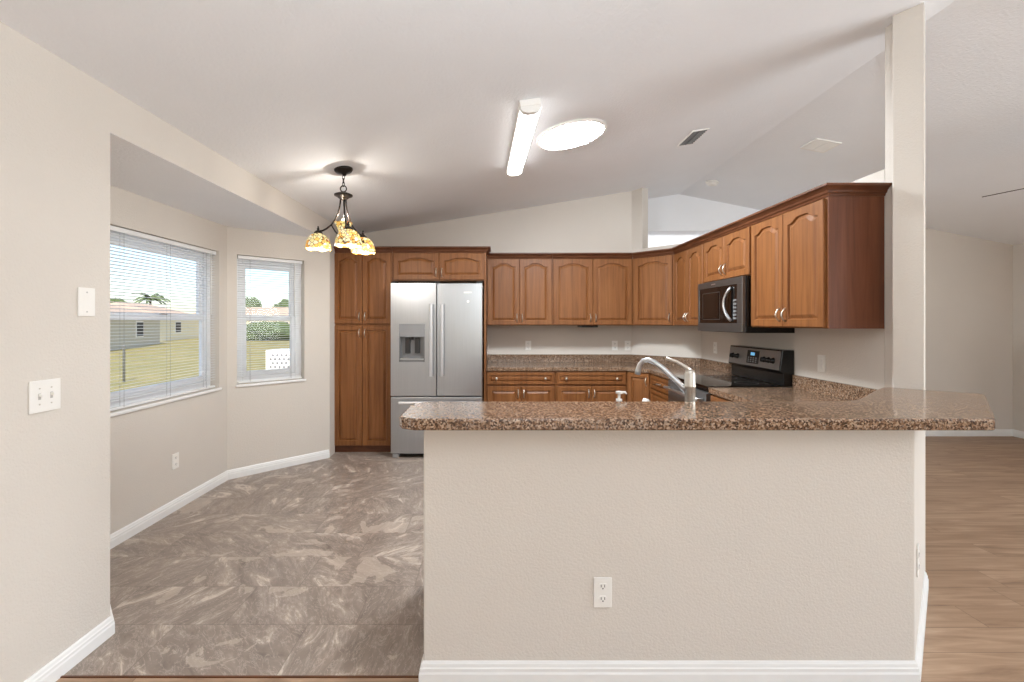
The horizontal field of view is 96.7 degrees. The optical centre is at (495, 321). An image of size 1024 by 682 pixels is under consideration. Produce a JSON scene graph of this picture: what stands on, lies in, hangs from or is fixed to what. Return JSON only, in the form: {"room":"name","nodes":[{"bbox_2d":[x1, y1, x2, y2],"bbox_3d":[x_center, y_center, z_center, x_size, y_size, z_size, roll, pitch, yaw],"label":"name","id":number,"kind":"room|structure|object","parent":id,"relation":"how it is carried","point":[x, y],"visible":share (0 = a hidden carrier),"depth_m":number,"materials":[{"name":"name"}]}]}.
{"room":"kitchen","nodes":[
{"label":"kitchen","id":0,"kind":"room"},
{"bbox_2d":[110,185,226,533],"bbox_3d":[-2.460,0.300,3.395,0.140,2.400,1.390,0,0,0],"label":"wall","id":1,"kind":"structure","parent":0,"point":[143,442],"depth_m":3.34,"materials":[{"name":"beige paint"}]},
{"bbox_2d":[110,231,221,416],"bbox_3d":[-2.449,-0.011,3.370,0.153,1.197,1.144,0,0,0],"label":"window","id":2,"kind":"structure","parent":1,"relation":"in","point":[141,316],"depth_m":3.47,"materials":[{"name":"white plastic"}]},
{"bbox_2d":[110,225,215,410],"bbox_3d":[-2.419,-0.024,3.370,0.046,1.165,1.096,0,0,0],"label":"window blind","id":3,"kind":"object","parent":2,"relation":"attached to","point":[112,228],"visible":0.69,"depth_m":3.32,"materials":[{"name":"white plastic"}]},
{"bbox_2d":[172,452,178,469],"bbox_3d":[-2.386,1.035,3.388,0.008,0.115,0.070,0,0,0],"label":"wall outlet","id":4,"kind":"object","parent":1,"relation":"attached to","point":[175,457],"visible":1,"depth_m":3.38,"materials":[{"name":"white plastic"}]},
{"bbox_2d":[0,21,338,681],"bbox_3d":[-2.116,0.220,0.820,0.788,2.560,9.640,0,0,0],"label":"wall","id":5,"kind":"structure","parent":0,"point":[57,121],"depth_m":1.80,"materials":[{"name":"beige paint"}]},
{"bbox_2d":[28,378,60,414],"bbox_3d":[-1.721,0.282,1.742,0.018,0.121,0.121,0,0,0],"label":"light switch","id":6,"kind":"object","parent":5,"relation":"attached to","point":[43,395],"visible":1,"depth_m":1.74,"materials":[{"name":"white plastic"}]},
{"bbox_2d":[77,287,94,315],"bbox_3d":[-1.726,-0.084,1.918,0.007,0.120,0.079,0,0,0],"label":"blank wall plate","id":7,"kind":"object","parent":5,"relation":"attached to","point":[85,296],"visible":1,"depth_m":1.91,"materials":[{"name":"white plastic"}]},
{"bbox_2d":[24,450,329,681],"bbox_3d":[-2.052,1.359,0.356,0.676,0.083,8.693,0,0,0],"label":"baseboard","id":8,"kind":"structure","parent":5,"relation":"attached to","point":[60,665],"depth_m":2.98,"materials":[{"name":"white wood"}]},
{"bbox_2d":[110,133,313,236],"bbox_3d":[-2.111,-0.849,3.380,0.758,0.001,2.680,0,0,0],"label":"ceiling","id":9,"kind":"structure","parent":0,"point":[134,169],"depth_m":2.96,"materials":[{"name":"beige paint"}]},
{"bbox_2d":[227,227,329,469],"bbox_3d":[-2.106,0.300,4.423,0.140,2.400,0.945,0,0,45],"label":"wall","id":10,"kind":"structure","parent":0,"point":[270,422],"depth_m":4.40,"materials":[{"name":"beige paint"}]},
{"bbox_2d":[235,259,305,386],"bbox_3d":[-2.160,-0.011,4.353,0.153,1.197,0.629,0,0,45],"label":"window","id":11,"kind":"structure","parent":10,"relation":"in","point":[296,320],"depth_m":4.36,"materials":[{"name":"white plastic"}]},
{"bbox_2d":[237,255,301,383],"bbox_3d":[-2.139,-0.024,4.332,0.046,1.165,0.581,0,0,45],"label":"window blind","id":12,"kind":"object","parent":11,"relation":"attached to","point":[294,262],"visible":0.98,"depth_m":4.33,"materials":[{"name":"white plastic"}]},
{"bbox_2d":[364,187,647,354],"bbox_3d":[-0.016,-0.067,5.521,3.708,3.133,0.238,0,0,0],"label":"wall","id":13,"kind":"structure","parent":0,"point":[612,223],"depth_m":5.50,"materials":[{"name":"beige paint"}]},
{"bbox_2d":[487,253,552,324],"bbox_3d":[0.268,-0.371,5.307,0.745,0.818,0.378,0,0,0],"label":"upper cabinet","id":14,"kind":"object","parent":13,"relation":"attached to","point":[519,285],"visible":0.98,"depth_m":5.15,"materials":[{"name":"brown wood"}]},
{"bbox_2d":[525,341,530,349],"bbox_3d":[0.390,0.284,5.495,0.070,0.115,0.008,0,0,0],"label":"wall outlet","id":15,"kind":"object","parent":13,"relation":"attached to","point":[527,343],"visible":1,"depth_m":5.49,"materials":[{"name":"white plastic"}]},
{"bbox_2d":[552,253,632,324],"bbox_3d":[1.097,-0.371,5.307,0.911,0.818,0.378,0,0,0],"label":"upper cabinet","id":16,"kind":"object","parent":13,"relation":"attached to","point":[588,288],"visible":1,"depth_m":5.15,"materials":[{"name":"brown wood"}]},
{"bbox_2d":[577,325,597,326],"bbox_3d":[1.060,0.050,5.269,0.210,0.024,0.142,0,0,0],"label":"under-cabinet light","id":17,"kind":"object","parent":16,"relation":"attached to","point":[577,325],"visible":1,"depth_m":5.20,"materials":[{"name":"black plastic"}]},
{"bbox_2d":[612,341,617,349],"bbox_3d":[1.435,0.284,5.495,0.070,0.115,0.008,0,0,0],"label":"wall outlet","id":18,"kind":"object","parent":13,"relation":"attached to","point":[614,343],"visible":1,"depth_m":5.49,"materials":[{"name":"white plastic"}]},
{"bbox_2d":[625,341,630,349],"bbox_3d":[1.590,0.284,5.495,0.070,0.115,0.008,0,0,0],"label":"wall outlet","id":19,"kind":"object","parent":13,"relation":"attached to","point":[627,343],"visible":1,"depth_m":5.49,"materials":[{"name":"white plastic"}]},
{"bbox_2d":[0,0,1023,244],"bbox_3d":[2.375,-1.408,1.025,8.250,0.983,10.350,0,0,0],"label":"ceiling","id":20,"kind":"structure","parent":0,"point":[420,98],"depth_m":2.71,"materials":[{"name":"white paint"}]},
{"bbox_2d":[305,166,374,254],"bbox_3d":[-1.182,-0.845,3.397,0.475,0.617,0.499,0,0,0],"label":"chandelier","id":21,"kind":"object","parent":20,"relation":"hanging from","point":[358,243],"visible":1,"depth_m":3.36,"materials":[{"name":"yellow glass"}]},
{"bbox_2d":[506,98,541,176],"bbox_3d":[0.182,-1.312,3.360,0.138,0.104,1.204,0,0,-3],"label":"fluorescent light","id":22,"kind":"object","parent":20,"relation":"attached to","point":[528,111],"visible":1,"depth_m":3.10,"materials":[{"name":"white plastic"}]},
{"bbox_2d":[536,118,606,150],"bbox_3d":[0.566,-1.405,3.430,0.531,0.097,0.536,0,0,0],"label":"skylight","id":23,"kind":"object","parent":20,"relation":"attached to","point":[574,133],"visible":1,"depth_m":3.36,"materials":[{"name":"white glass"}]},
{"bbox_2d":[677,128,708,145],"bbox_3d":[1.691,-1.585,3.910,0.141,0.032,0.316,0,0,0],"label":"ceiling vent","id":24,"kind":"object","parent":20,"relation":"in","point":[691,138],"visible":1,"depth_m":3.89,"materials":[{"name":"white plastic"}]},
{"bbox_2d":[705,180,718,185],"bbox_3d":[2.589,-1.662,5.456,0.149,0.062,0.150,0,0,0],"label":"smoke detector","id":25,"kind":"object","parent":20,"relation":"attached to","point":[708,182],"visible":1,"depth_m":5.42,"materials":[{"name":"white plastic"}]},
{"bbox_2d":[800,138,841,152],"bbox_3d":[2.949,-1.604,4.140,0.224,0.053,0.226,0,0,0],"label":"ceiling vent","id":26,"kind":"object","parent":20,"relation":"in","point":[816,145],"visible":1,"depth_m":4.12,"materials":[{"name":"white plastic"}]},
{"bbox_2d":[983,188,1023,196],"bbox_3d":[4.148,-1.168,3.106,0.933,0.415,0.933,0,0,28],"label":"ceiling fan","id":27,"kind":"object","parent":20,"relation":"hanging from","point":[1022,188],"visible":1,"depth_m":3.54,"materials":[{"name":"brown metal"}]},
{"bbox_2d":[56,436,1023,681],"bbox_3d":[1.925,1.460,1.550,9.350,0.120,11.300,0,0,0],"label":"floor","id":28,"kind":"structure","parent":0,"point":[315,567],"depth_m":2.50,"materials":[{"name":"stone"}]},
{"bbox_2d":[60,675,418,677],"bbox_3d":[-1.005,1.403,1.794,1.450,0.014,0.007,0,0,0],"label":"trim","id":29,"kind":"structure","parent":28,"relation":"on","point":[62,676],"depth_m":1.79,"materials":[{"name":"brown wood"}]},
{"bbox_2d":[333,246,392,451],"bbox_3d":[-1.425,0.299,5.157,0.634,2.202,0.678,0,0,0],"label":"pantry cabinet","id":30,"kind":"object","parent":28,"relation":"on","point":[362,283],"visible":0.94,"depth_m":4.85,"materials":[{"name":"brown wood"}]},
{"bbox_2d":[391,281,483,457],"bbox_3d":[-0.611,0.491,5.025,0.944,1.818,0.790,0,0,0],"label":"refrigerator","id":31,"kind":"object","parent":28,"relation":"on","point":[437,328],"visible":0.88,"depth_m":4.68,"materials":[{"name":"silver metal"}]},
{"bbox_2d":[392,246,490,401],"bbox_3d":[-0.582,0.299,5.157,1.049,2.202,0.678,0,0,0],"label":"tall cabinet","id":32,"kind":"object","parent":28,"relation":"on","point":[411,264],"visible":1,"depth_m":4.85,"materials":[{"name":"brown wood"}]},
{"bbox_2d":[486,371,554,401],"bbox_3d":[0.267,0.964,5.162,0.743,0.873,0.668,0,0,0],"label":"base cabinet","id":33,"kind":"object","parent":28,"relation":"on","point":[501,386],"visible":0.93,"depth_m":4.86,"materials":[{"name":"brown wood"}]},
{"bbox_2d":[555,371,626,401],"bbox_3d":[1.020,0.964,5.162,0.760,0.873,0.668,0,0,0],"label":"base cabinet","id":34,"kind":"object","parent":28,"relation":"on","point":[570,386],"visible":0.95,"depth_m":4.86,"materials":[{"name":"brown wood"}]},
{"bbox_2d":[627,371,651,401],"bbox_3d":[1.809,0.964,5.082,0.814,0.873,0.812,0,0,0],"label":"base cabinet","id":35,"kind":"object","parent":28,"relation":"on","point":[638,386],"visible":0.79,"depth_m":4.77,"materials":[{"name":"brown wood"}]},
{"bbox_2d":[486,354,739,379],"bbox_3d":[1.057,0.458,4.816,2.322,0.134,1.360,0,0,0],"label":"countertop","id":36,"kind":"structure","parent":35,"relation":"on","point":[495,362],"depth_m":5.07,"materials":[{"name":"brown stone"}]},
{"bbox_2d":[650,374,668,401],"bbox_3d":[1.882,0.964,4.409,0.668,0.873,0.542,0,0,0],"label":"base cabinet","id":37,"kind":"object","parent":28,"relation":"on","point":[658,393],"visible":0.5,"depth_m":4.43,"materials":[{"name":"brown wood"}]},
{"bbox_2d":[711,394,733,401],"bbox_3d":[1.882,0.964,2.964,0.668,0.873,0.808,0,0,0],"label":"base cabinet","id":38,"kind":"object","parent":28,"relation":"on","point":[714,398],"visible":0.02,"depth_m":3.25,"materials":[{"name":"brown wood"}]},
{"bbox_2d":[663,345,793,401],"bbox_3d":[1.859,0.805,3.754,0.711,1.190,0.756,0,0,0],"label":"range","id":39,"kind":"object","parent":28,"relation":"on","point":[769,365],"visible":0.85,"depth_m":3.63,"materials":[{"name":"black metal"}]},
{"bbox_2d":[675,375,780,388],"bbox_3d":[1.843,0.489,3.754,0.555,0.022,0.756,0,0,0],"label":"cooktop","id":40,"kind":"object","parent":39,"relation":"in","point":[702,381],"depth_m":3.65,"materials":[{"name":"black glass"}]},
{"bbox_3d":[0.650,0.963,2.221,1.820,0.873,0.662,0,0,0],"label":"cabinet","id":41,"kind":"object","parent":28,"relation":"on","visible":0},
{"bbox_2d":[709,375,877,401],"bbox_3d":[0.978,0.458,2.630,2.480,0.134,1.484,0,0,0],"label":"countertop","id":42,"kind":"structure","parent":41,"relation":"on","point":[804,389],"depth_m":3.02,"materials":[{"name":"brown stone"}]},
{"bbox_2d":[616,391,626,401],"bbox_3d":[0.570,0.402,2.104,0.055,0.167,0.064,0,0,34],"label":"soap dispenser","id":43,"kind":"object","parent":42,"relation":"on","point":[618,399],"visible":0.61,"depth_m":2.09,"materials":[{"name":"white plastic"}]},
{"bbox_2d":[635,357,695,401],"bbox_3d":[0.787,0.323,2.132,0.286,0.324,0.072,0,0,33],"label":"faucet","id":44,"kind":"object","parent":42,"relation":"on","point":[689,386],"visible":0.84,"depth_m":2.08,"materials":[{"name":"silver metal"}]},
{"bbox_2d":[648,242,684,247],"bbox_3d":[2.600,-0.050,6.365,3.080,3.100,1.450,0,0,0],"label":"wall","id":45,"kind":"structure","parent":0,"point":[650,244],"depth_m":6.95,"materials":[{"name":"white paint"}]},
{"bbox_2d":[424,430,923,659],"bbox_3d":[1.022,0.951,1.906,2.599,1.098,0.568,0,0,-14],"label":"wall","id":46,"kind":"structure","parent":0,"point":[712,544],"depth_m":1.76,"materials":[{"name":"beige paint"}]},
{"bbox_2d":[594,577,611,606],"bbox_3d":[0.411,1.042,1.753,0.070,0.115,0.008,0,0,0],"label":"wall outlet","id":47,"kind":"object","parent":46,"relation":"attached to","point":[602,586],"visible":1,"depth_m":1.75,"materials":[{"name":"white plastic"}]},
{"bbox_2d":[599,583,606,589],"bbox_3d":[0.411,1.018,1.750,0.033,0.025,0.002,0,0,0],"label":"socket","id":48,"kind":"object","parent":47,"relation":"attached to","point":[602,586],"depth_m":1.75,"materials":[{"name":"white plastic"}]},
{"bbox_2d":[599,596,606,602],"bbox_3d":[0.411,1.066,1.750,0.033,0.025,0.002,0,0,0],"label":"socket","id":49,"kind":"object","parent":47,"relation":"attached to","point":[602,599],"depth_m":1.75,"materials":[{"name":"white plastic"}]},
{"bbox_2d":[419,571,928,681],"bbox_3d":[1.035,1.353,1.861,2.643,0.093,0.510,0,0,-14],"label":"baseboard","id":50,"kind":"structure","parent":46,"relation":"attached to","point":[430,670],"depth_m":1.74,"materials":[{"name":"white wood"}]},
{"bbox_2d":[399,387,995,429],"bbox_3d":[1.020,0.377,2.075,2.776,0.044,0.821,0,0,0],"label":"bar","id":51,"kind":"object","parent":46,"relation":"on","point":[886,408],"visible":1,"depth_m":1.75,"materials":[{"name":"brown stone"}]},
{"bbox_2d":[916,543,919,576],"bbox_3d":[1.720,0.970,1.854,0.008,0.115,0.070,0,0,45],"label":"wall outlet","id":52,"kind":"object","parent":46,"relation":"attached to","point":[917,548],"visible":1,"depth_m":1.83,"materials":[{"name":"white plastic"}]},
{"bbox_2d":[648,232,707,241],"bbox_3d":[2.600,-1.270,6.645,3.080,0.100,0.890,0,0,0],"label":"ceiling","id":53,"kind":"structure","parent":0,"point":[652,236],"depth_m":6.49,"materials":[{"name":"white paint"}]},
{"bbox_2d":[648,194,759,231],"bbox_3d":[2.670,-1.474,6.140,2.940,0.508,0.120,0,0,0],"label":"wall","id":54,"kind":"structure","parent":0,"point":[672,213],"depth_m":6.08,"materials":[{"name":"white paint"}]},
{"bbox_2d":[642,169,884,388],"bbox_3d":[2.236,0.313,4.073,0.531,2.374,2.941,0,0,-10],"label":"wall","id":55,"kind":"structure","parent":0,"point":[856,357],"depth_m":3.21,"materials":[{"name":"beige paint"}]},
{"bbox_2d":[632,248,674,325],"bbox_3d":[1.808,-0.371,5.080,0.334,0.818,0.936,0,0,-45],"label":"upper cabinet","id":56,"kind":"object","parent":55,"relation":"attached to","point":[653,270],"visible":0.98,"depth_m":4.98,"materials":[{"name":"brown wood"}]},
{"bbox_2d":[671,236,703,325],"bbox_3d":[2.032,-0.371,4.481,0.368,0.818,0.685,0,0,0],"label":"upper cabinet","id":57,"kind":"object","parent":55,"relation":"attached to","point":[689,255],"visible":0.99,"depth_m":4.45,"materials":[{"name":"brown wood"}]},
{"bbox_2d":[713,342,716,353],"bbox_3d":[2.216,0.260,4.600,0.008,0.115,0.070,0,0,0],"label":"wall outlet","id":58,"kind":"object","parent":55,"relation":"attached to","point":[714,343],"visible":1,"depth_m":4.59,"materials":[{"name":"white plastic"}]},
{"bbox_2d":[700,217,751,282],"bbox_3d":[2.032,-0.564,3.754,0.368,0.432,0.764,0,0,0],"label":"upper cabinet","id":59,"kind":"object","parent":55,"relation":"attached to","point":[727,248],"visible":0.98,"depth_m":3.69,"materials":[{"name":"brown wood"}]},
{"bbox_2d":[698,276,794,332],"bbox_3d":[2.002,-0.131,3.754,0.428,0.426,0.756,0,0,0],"label":"microwave","id":60,"kind":"object","parent":59,"relation":"attached to","point":[724,305],"visible":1,"depth_m":3.58,"materials":[{"name":"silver metal"}]},
{"bbox_2d":[746,183,891,328],"bbox_3d":[2.032,-0.371,2.958,0.368,0.818,0.824,0,0,0],"label":"upper cabinet","id":61,"kind":"object","parent":55,"relation":"attached to","point":[817,253],"visible":0.99,"depth_m":2.63,"materials":[{"name":"brown wood"}]},
{"bbox_2d":[817,355,824,371],"bbox_3d":[2.215,0.283,3.100,0.010,0.115,0.070,0,0,0],"label":"light switch","id":62,"kind":"object","parent":55,"relation":"attached to","point":[820,358],"visible":1,"depth_m":3.10,"materials":[{"name":"white plastic"}]},
{"bbox_2d":[793,375,877,400],"bbox_3d":[2.208,0.438,2.966,0.020,0.093,0.812,0,0,0],"label":"backsplash","id":63,"kind":"structure","parent":55,"relation":"attached to","point":[836,389],"depth_m":2.98,"materials":[{"name":"brown stone"}]},
{"bbox_2d":[885,2,924,570],"bbox_3d":[2.254,-0.107,2.494,0.192,3.213,0.212,0,0,0],"label":"wall column","id":64,"kind":"structure","parent":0,"point":[905,37],"depth_m":2.44,"materials":[{"name":"beige paint"}]},
{"bbox_2d":[925,228,1012,428],"bbox_3d":[5.245,0.038,5.660,2.490,2.924,0.140,0,0,0],"label":"wall","id":65,"kind":"structure","parent":0,"point":[969,280],"depth_m":5.59,"materials":[{"name":"beige paint"}]},
{"bbox_2d":[1013,243,1023,430],"bbox_3d":[6.420,0.250,0.800,0.140,2.500,9.600,0,0,0],"label":"wall","id":66,"kind":"structure","parent":0,"point":[1018,249],"depth_m":5.53,"materials":[{"name":"beige paint"}]},
{"bbox_2d":[925,429,1023,438],"bbox_3d":[5.175,1.359,0.845,2.350,0.083,9.490,0,0,0],"label":"baseboard","id":67,"kind":"structure","parent":66,"relation":"attached to","point":[996,432],"depth_m":5.58,"materials":[{"name":"white wood"}]},
{"label":"outside","id":68,"kind":"structure","parent":0,"visible":0},
{"bbox_2d":[110,337,289,391],"bbox_3d":[-45.000,2.250,65.000,210.000,0.300,190.000,0,0,0],"label":"lawn","id":69,"kind":"structure","parent":68,"point":[158,350],"depth_m":24.19,"materials":[{"name":"green plant"}]},
{"bbox_2d":[110,297,125,302],"bbox_3d":[-62.187,-0.971,73.884,4.596,6.142,4.622,0,0,24],"label":"tree","id":70,"kind":"object","parent":69,"relation":"on","point":[120,299],"visible":0.1,"depth_m":73.29,"materials":[{"name":"green plant"}]},
{"bbox_2d":[123,345,125,380],"bbox_3d":[-13.000,1.450,15.900,0.110,1.300,0.105,0,0,0],"label":"fence post","id":71,"kind":"object","parent":69,"relation":"on","point":[123,345],"visible":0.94,"depth_m":15.87,"materials":[{"name":"grey wood"}]},
{"bbox_2d":[110,306,159,350],"bbox_3d":[-32.663,0.100,32.542,10.000,4.000,22.077,0,0,-22],"label":"house","id":72,"kind":"structure","parent":69,"relation":"on","point":[155,324],"depth_m":37.61,"materials":[{"name":"grey paint"}]},
{"bbox_2d":[133,293,169,304],"bbox_3d":[-57.133,-1.404,75.037,5.217,7.025,5.200,0,0,0],"label":"palm tree","id":73,"kind":"object","parent":69,"relation":"on","point":[154,296],"visible":0.58,"depth_m":74.57,"materials":[{"name":"green plant"}]},
{"bbox_2d":[110,302,198,341],"bbox_3d":[-42.214,-0.050,53.420,10.000,4.300,18.088,0,0,-21],"label":"house","id":74,"kind":"structure","parent":69,"relation":"on","point":[164,324],"depth_m":52.57,"materials":[{"name":"beige paint"}]},
{"bbox_2d":[192,307,289,323],"bbox_3d":[-35.407,-0.100,71.481,23.091,4.400,10.000,0,0,-5],"label":"house","id":75,"kind":"structure","parent":69,"relation":"on","point":[281,310],"depth_m":69.08,"materials":[{"name":"beige paint"}]},
{"bbox_2d":[246,297,261,306],"bbox_3d":[-42.708,-1.123,77.960,4.522,6.446,4.562,0,0,0],"label":"tree","id":76,"kind":"object","parent":69,"relation":"on","point":[248,300],"visible":0.2,"depth_m":77.60,"materials":[{"name":"green plant"}]},
{"bbox_2d":[246,321,289,340],"bbox_3d":[-26.025,1.162,52.088,6.774,2.622,4.800,0,0,0],"label":"hedge","id":77,"kind":"object","parent":69,"relation":"on","point":[278,330],"visible":0.55,"depth_m":50.37,"materials":[{"name":"green plant"}]},
{"bbox_2d":[266,348,289,368],"bbox_3d":[-7.800,1.560,16.995,1.000,1.080,1.210,0,0,0],"label":"lattice screen","id":78,"kind":"object","parent":69,"relation":"on","point":[281,351],"visible":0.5,"depth_m":16.40,"materials":[{"name":"white plastic"}]},
{"bbox_2d":[274,299,288,306],"bbox_3d":[-38.405,-1.117,84.006,6.261,6.433,6.626,0,0,0],"label":"tree","id":79,"kind":"object","parent":69,"relation":"on","point":[283,301],"visible":0.11,"depth_m":81.94,"materials":[{"name":"green plant"}]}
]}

